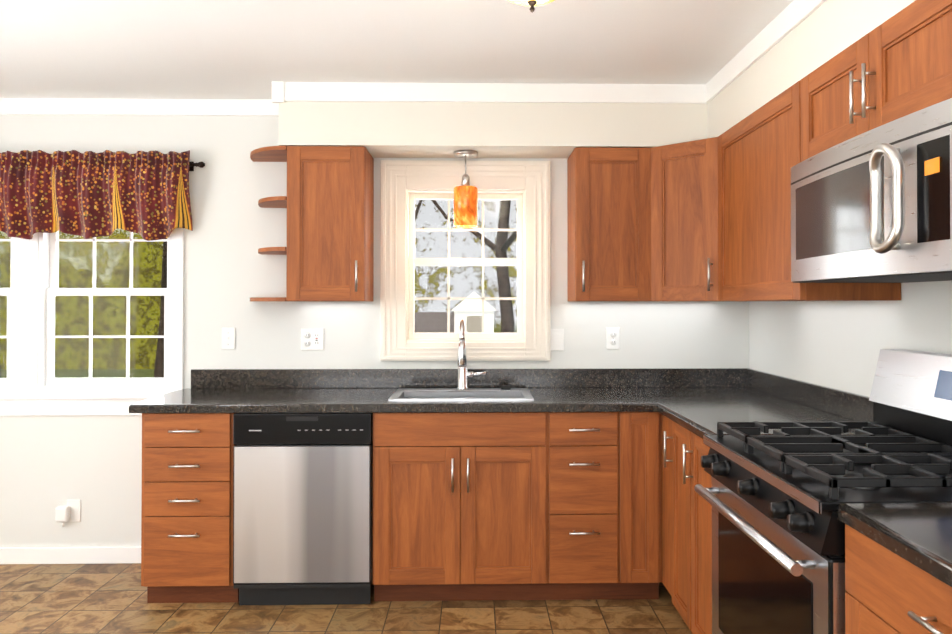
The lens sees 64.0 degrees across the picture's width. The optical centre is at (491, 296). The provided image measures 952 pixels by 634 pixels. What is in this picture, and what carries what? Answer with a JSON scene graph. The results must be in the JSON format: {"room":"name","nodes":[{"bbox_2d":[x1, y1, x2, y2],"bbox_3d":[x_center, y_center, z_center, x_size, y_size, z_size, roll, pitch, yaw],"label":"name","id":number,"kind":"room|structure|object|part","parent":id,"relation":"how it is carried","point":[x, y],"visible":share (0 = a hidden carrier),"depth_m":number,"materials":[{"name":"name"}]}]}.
{"room":"kitchen","nodes":[
{"label":"kitchen","id":0,"kind":"room"},
{"bbox_2d":[0,563,691,633],"bbox_3d":[-1.054,1.424,1.255,5.280,0.100,5.880,0,-1,-1],"label":"floor","id":1,"kind":"structure","parent":0,"point":[73,598],"depth_m":3.34,"materials":[{"name":"tile"}]},
{"bbox_2d":[141,449,238,602],"bbox_3d":[-1.363,0.959,3.697,0.409,0.875,0.626,0,-1,-1],"label":"base cabinet","id":2,"kind":"object","parent":1,"relation":"on","point":[187,506],"depth_m":3.38,"materials":[{"name":"brown wood"}]},
{"bbox_2d":[129,385,864,448],"bbox_3d":[-0.104,0.497,3.309,2.992,0.038,1.465,0,-1,-1],"label":"countertop","id":3,"kind":"structure","parent":2,"relation":"on","point":[184,418],"depth_m":3.41,"materials":[{"name":"black stone"}]},
{"bbox_2d":[385,385,536,400],"bbox_3d":[-0.143,0.565,3.724,0.670,0.180,0.438,0,-1,-1],"label":"sink","id":4,"kind":"object","parent":3,"relation":"in","point":[483,392],"depth_m":3.85,"materials":[{"name":"silver metal"}]},
{"bbox_2d":[457,317,512,388],"bbox_3d":[-0.039,0.289,3.822,0.279,0.374,0.226,0,-1,-1],"label":"faucet","id":5,"kind":"object","parent":3,"relation":"on","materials":[{"name":"silver metal"}]},
{"bbox_2d":[233,412,372,604],"bbox_3d":[-0.849,0.962,3.680,0.610,0.870,0.590,0,-1,-1],"label":"dishwasher","id":6,"kind":"object","parent":1,"relation":"on","point":[302,508],"visible":0.98,"depth_m":3.39,"materials":[{"name":"silver metal"}]},
{"bbox_2d":[373,449,548,600],"bbox_3d":[-0.145,1.047,3.721,0.770,0.700,0.626,0,-1,-1],"label":"base cabinet","id":7,"kind":"object","parent":1,"relation":"on","point":[533,483],"depth_m":3.42,"materials":[{"name":"brown wood"}]},
{"bbox_2d":[549,449,636,599],"bbox_3d":[0.398,0.960,3.733,0.449,0.875,0.626,0,-1,-1],"label":"base cabinet","id":8,"kind":"object","parent":1,"relation":"on","point":[593,492],"depth_m":3.42,"materials":[{"name":"brown wood"}]},
{"bbox_2d":[637,449,644,598],"bbox_3d":[0.658,0.960,3.738,0.180,0.875,0.626,0,-1,-1],"label":"base cabinet","id":9,"kind":"object","parent":1,"relation":"on","point":[640,452],"depth_m":3.44,"materials":[{"name":"brown wood"}]},
{"bbox_2d":[645,445,672,602],"bbox_3d":[1.049,0.956,3.308,0.684,0.875,0.290,0,-1,-1],"label":"base cabinet","id":10,"kind":"object","parent":1,"relation":"on","point":[659,459],"depth_m":3.43,"materials":[{"name":"brown wood"}]},
{"bbox_2d":[673,445,680,615],"bbox_3d":[1.078,0.953,3.041,0.636,0.875,0.345,0,-1,-1],"label":"base cabinet","id":11,"kind":"object","parent":1,"relation":"on","point":[676,448],"depth_m":3.15,"materials":[{"name":"brown wood"}]},
{"bbox_2d":[681,445,711,633],"bbox_3d":[1.083,0.951,2.790,0.636,0.875,0.387,0,-1,-1],"label":"base cabinet","id":12,"kind":"object","parent":1,"relation":"on","point":[696,513],"depth_m":2.86,"materials":[{"name":"brown wood"}]},
{"bbox_2d":[694,349,951,633],"bbox_3d":[1.049,0.780,2.156,0.731,1.205,0.877,0,-1,-1],"label":"range","id":13,"kind":"object","parent":1,"relation":"on","point":[776,498],"visible":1,"depth_m":2.13,"materials":[{"name":"black metal"}]},
{"bbox_2d":[838,517,951,633],"bbox_3d":[1.114,0.936,1.264,0.636,0.875,0.900,0,-1,-1],"label":"base cabinet","id":14,"kind":"object","parent":1,"relation":"on","point":[888,592],"depth_m":1.52,"materials":[{"name":"brown wood"}]},
{"bbox_2d":[837,503,951,580],"bbox_3d":[1.110,0.478,1.268,0.648,0.038,0.900,0,-1,-1],"label":"countertop","id":15,"kind":"structure","parent":14,"relation":"on","point":[923,531],"depth_m":1.54,"materials":[{"name":"black stone"}]},
{"bbox_2d":[0,115,748,547],"bbox_3d":[-1.112,0.181,4.117,5.280,2.440,0.180,0,-1,-1],"label":"wall","id":16,"kind":"structure","parent":0,"point":[92,463],"depth_m":4.03,"materials":[{"name":"white paint"}]},
{"bbox_2d":[55,500,80,526],"bbox_3d":[-2.209,1.133,3.970,0.111,0.133,0.050,0,-1,-1],"label":"plug","id":17,"kind":"object","parent":16,"relation":"attached to","point":[70,511],"visible":1,"depth_m":3.99,"materials":[{"name":"white plastic"}]},
{"bbox_2d":[0,547,140,563],"bbox_3d":[-2.584,1.357,3.976,1.970,0.085,0.017,0,-1,-1],"label":"baseboard","id":18,"kind":"structure","parent":16,"relation":"attached to","point":[64,555],"depth_m":3.97,"materials":[{"name":"white wood"}]},
{"bbox_2d":[0,228,183,415],"bbox_3d":[-2.456,-0.033,4.036,1.668,1.315,0.170,0,-1,-1],"label":"window","id":19,"kind":"structure","parent":16,"relation":"in","point":[33,291],"depth_m":4.00,"materials":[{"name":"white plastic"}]},
{"bbox_2d":[0,150,204,240],"bbox_3d":[-2.471,-0.521,3.939,1.955,0.471,0.130,0,-1,-1],"label":"valance curtain","id":20,"kind":"object","parent":16,"relation":"attached to","point":[91,194],"visible":1,"depth_m":3.92,"materials":[{"name":"fabric"}]},
{"bbox_3d":[-2.471,-0.686,3.970,1.955,0.050,0.071,0,-1,-1],"label":"valance rod","id":21,"kind":"part","parent":20,"relation":"part of","materials":[{"name":"brown metal"}]},
{"bbox_2d":[0,98,278,115],"bbox_3d":[-2.321,-0.994,4.005,2.555,0.092,0.016,0,-1,-1],"label":"crown molding","id":22,"kind":"structure","parent":16,"relation":"attached to","point":[8,106],"depth_m":4.01,"materials":[{"name":"white"}]},
{"bbox_2d":[221,328,234,349],"bbox_3d":[-1.388,0.224,4.011,0.072,0.116,0.018,0,-1,-1],"label":"switch plate","id":23,"kind":"object","parent":16,"relation":"attached to","point":[227,338],"visible":1,"depth_m":4.01,"materials":[{"name":"white plastic"}]},
{"bbox_2d":[301,328,323,349],"bbox_3d":[-0.947,0.228,4.024,0.120,0.116,0.010,0,-1,-1],"label":"electrical outlet plate","id":24,"kind":"object","parent":16,"relation":"attached to","point":[312,338],"visible":1,"depth_m":4.02,"materials":[{"name":"white plastic"}]},
{"bbox_2d":[282,146,373,300],"bbox_3d":[-0.813,-0.353,3.872,0.382,0.758,0.326,0,-1,-1],"label":"upper cabinet","id":25,"kind":"object","parent":16,"relation":"attached to","point":[329,201],"depth_m":3.72,"materials":[{"name":"brown wood"}]},
{"bbox_2d":[250,146,286,300],"bbox_3d":[-1.131,-0.353,3.866,0.250,0.758,0.325,0,-1,-1],"label":"shelf","id":26,"kind":"object","parent":25,"relation":"attached to","point":[270,153],"depth_m":3.80,"materials":[{"name":"brown wood"}]},
{"bbox_2d":[380,160,550,360],"bbox_3d":[-0.139,-0.187,4.120,0.900,1.060,0.200,0,-1,-1],"label":"kitchen window","id":27,"kind":"structure","parent":16,"relation":"in","point":[405,185],"depth_m":4.03,"materials":[{"name":"white wood"}]},
{"bbox_2d":[189,369,744,388],"bbox_3d":[-0.100,0.435,4.033,2.956,0.100,0.020,0,-1,-1],"label":"backsplash","id":28,"kind":"structure","parent":16,"relation":"attached to","point":[200,378],"depth_m":4.02,"materials":[{"name":"black stone"}]},
{"bbox_2d":[551,329,563,350],"bbox_3d":[0.350,0.232,4.050,0.072,0.116,0.010,0,-1,-1],"label":"switch plate","id":29,"kind":"object","parent":16,"relation":"attached to","point":[557,339],"visible":1,"depth_m":4.05,"materials":[{"name":"white plastic"}]},
{"bbox_2d":[567,147,637,300],"bbox_3d":[0.623,-0.353,3.880,0.430,0.758,0.368,0,-1,-1],"label":"upper cabinet","id":30,"kind":"object","parent":16,"relation":"attached to","point":[602,182],"depth_m":3.75,"materials":[{"name":"brown wood"}]},
{"bbox_2d":[606,327,619,348],"bbox_3d":[0.648,0.224,4.057,0.072,0.116,0.009,0,-1,-1],"label":"electrical outlet plate","id":31,"kind":"object","parent":16,"relation":"attached to","point":[612,337],"visible":1,"depth_m":4.05,"materials":[{"name":"white plastic"}]},
{"bbox_2d":[638,138,709,300],"bbox_3d":[1.052,-0.354,3.756,0.663,0.758,0.635,0,-1,-1],"label":"upper cabinet","id":32,"kind":"object","parent":16,"relation":"attached to","point":[708,219],"depth_m":3.66,"materials":[{"name":"brown wood"}]},
{"bbox_2d":[0,0,792,98],"bbox_3d":[-1.054,-1.116,1.279,5.280,0.100,5.880,0,-1,-1],"label":"ceiling","id":33,"kind":"structure","parent":0,"point":[184,49],"depth_m":3.16,"materials":[{"name":"white paint"}]},
{"bbox_2d":[268,81,703,107],"bbox_3d":[-0.020,-0.993,3.730,2.095,0.100,0.020,0,-1,-1],"label":"crown molding","id":34,"kind":"structure","parent":33,"relation":"attached to","point":[282,92],"depth_m":3.73,"materials":[{"name":"white"}]},
{"bbox_2d":[279,101,702,158],"bbox_3d":[0.009,-0.889,3.900,2.100,0.305,0.320,0,-1,-1],"label":"soffit","id":35,"kind":"structure","parent":33,"relation":"attached to","point":[386,129],"depth_m":3.74,"materials":[{"name":"white paint"}]},
{"bbox_2d":[454,150,477,227],"bbox_3d":[-0.132,-0.546,3.893,0.124,0.380,0.124,0,-1,-1],"label":"pendant light","id":36,"kind":"object","parent":35,"relation":"hanging from","point":[465,204],"visible":1,"depth_m":3.84,"materials":[{"name":"orange glass"}]},
{"bbox_2d":[508,0,554,12],"bbox_3d":[0.116,-0.931,2.162,0.266,0.254,0.266,0,-1,-1],"label":"ceiling lamp","id":37,"kind":"object","parent":33,"relation":"attached to","point":[532,3],"visible":1,"depth_m":2.17,"materials":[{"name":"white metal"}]},
{"bbox_2d":[704,0,826,103],"bbox_3d":[1.113,-1.021,1.148,0.014,0.092,5.230,0,-1,-1],"label":"crown molding","id":38,"kind":"structure","parent":33,"relation":"attached to","point":[792,15],"depth_m":3.01,"materials":[{"name":"white"}]},
{"bbox_2d":[703,0,915,138],"bbox_3d":[1.276,-0.913,1.310,0.320,0.305,5.550,0,-1,-1],"label":"soffit","id":39,"kind":"structure","parent":33,"relation":"attached to","point":[825,32],"depth_m":2.71,"materials":[{"name":"white paint"}]},
{"bbox_2d":[749,280,951,396],"bbox_3d":[1.511,0.154,1.320,0.150,2.440,5.880,0,-1,-1],"label":"wall","id":40,"kind":"structure","parent":0,"point":[838,345],"depth_m":3.01,"materials":[{"name":"white paint"}]},
{"bbox_2d":[710,82,900,300],"bbox_3d":[1.201,-0.360,3.085,0.392,0.758,0.944,0,-1,-1],"label":"upper cabinet","id":41,"kind":"object","parent":40,"relation":"attached to","point":[751,163],"depth_m":3.00,"materials":[{"name":"brown wood"}]},
{"bbox_2d":[745,369,872,422],"bbox_3d":[1.401,0.420,2.439,0.019,0.100,3.228,0,-1,-1],"label":"backsplash","id":42,"kind":"structure","parent":40,"relation":"attached to","point":[857,407],"depth_m":3.24,"materials":[{"name":"black stone"}]},
{"bbox_2d":[798,0,951,162],"bbox_3d":[1.241,-0.599,2.158,0.349,0.298,0.913,0,-1,-1],"label":"upper cabinet","id":43,"kind":"object","parent":40,"relation":"attached to","point":[902,67],"depth_m":2.09,"materials":[{"name":"brown wood"}]},
{"bbox_2d":[791,98,951,282],"bbox_3d":[1.189,-0.247,2.154,0.451,0.394,0.909,0,-1,-1],"label":"microwave","id":44,"kind":"object","parent":43,"relation":"attached to","point":[874,205],"visible":1,"depth_m":1.97,"materials":[{"name":"silver metal"}]},
{"label":"outside","id":45,"kind":"structure","parent":0,"visible":0},
{"bbox_2d":[1,369,153,377],"bbox_3d":[-10.877,3.105,46.885,100.000,0.200,85.550,0,-1,-1],"label":"ground","id":46,"kind":"structure","parent":45,"point":[77,373],"depth_m":27.82,"materials":[{"name":"green plant"}]},
{"bbox_2d":[0,236,162,369],"bbox_3d":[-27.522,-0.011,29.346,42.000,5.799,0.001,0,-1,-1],"label":"trees","id":47,"kind":"object","parent":46,"relation":"on","point":[72,311],"depth_m":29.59,"materials":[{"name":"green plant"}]},
{"bbox_2d":[154,238,166,377],"bbox_3d":[-6.961,-3.636,16.012,6.845,12.740,8.144,0,-1,-1],"label":"tree","id":48,"kind":"object","parent":46,"relation":"on","point":[159,368],"depth_m":15.69,"materials":[{"name":"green plant"}]},
{"bbox_2d":[415,200,422,220],"bbox_3d":[-3.179,-3.943,16.722,5.198,13.339,9.510,0,-1,-1],"label":"tree","id":49,"kind":"object","parent":46,"relation":"on","point":[418,208],"depth_m":17.05,"materials":[{"name":"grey plant"}]},
{"bbox_2d":[414,312,453,332],"bbox_3d":[-4.547,2.336,52.798,4.300,2.450,6.600,0,-1,-1],"label":"house","id":50,"kind":"structure","parent":46,"relation":"on","point":[428,323],"depth_m":51.18,"materials":[{"name":"grey"}]},
{"bbox_2d":[451,292,496,332],"bbox_3d":[-0.897,1.459,39.378,2.310,3.350,3.360,0,-1,-1],"label":"shed","id":51,"kind":"object","parent":46,"relation":"on","point":[472,325],"depth_m":37.84,"materials":[{"name":"white wood"}]},
{"bbox_2d":[432,200,516,332],"bbox_3d":[1.202,-2.076,11.953,7.364,9.529,5.755,0,-1,-1],"label":"tree","id":52,"kind":"object","parent":46,"relation":"on","point":[504,288],"depth_m":12.11,"materials":[{"name":"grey plant"}]},
{"bbox_2d":[0,200,516,332],"bbox_3d":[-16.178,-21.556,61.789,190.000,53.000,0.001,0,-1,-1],"label":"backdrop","id":53,"kind":"structure","parent":45,"point":[461,246],"depth_m":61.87,"materials":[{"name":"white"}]}
]}

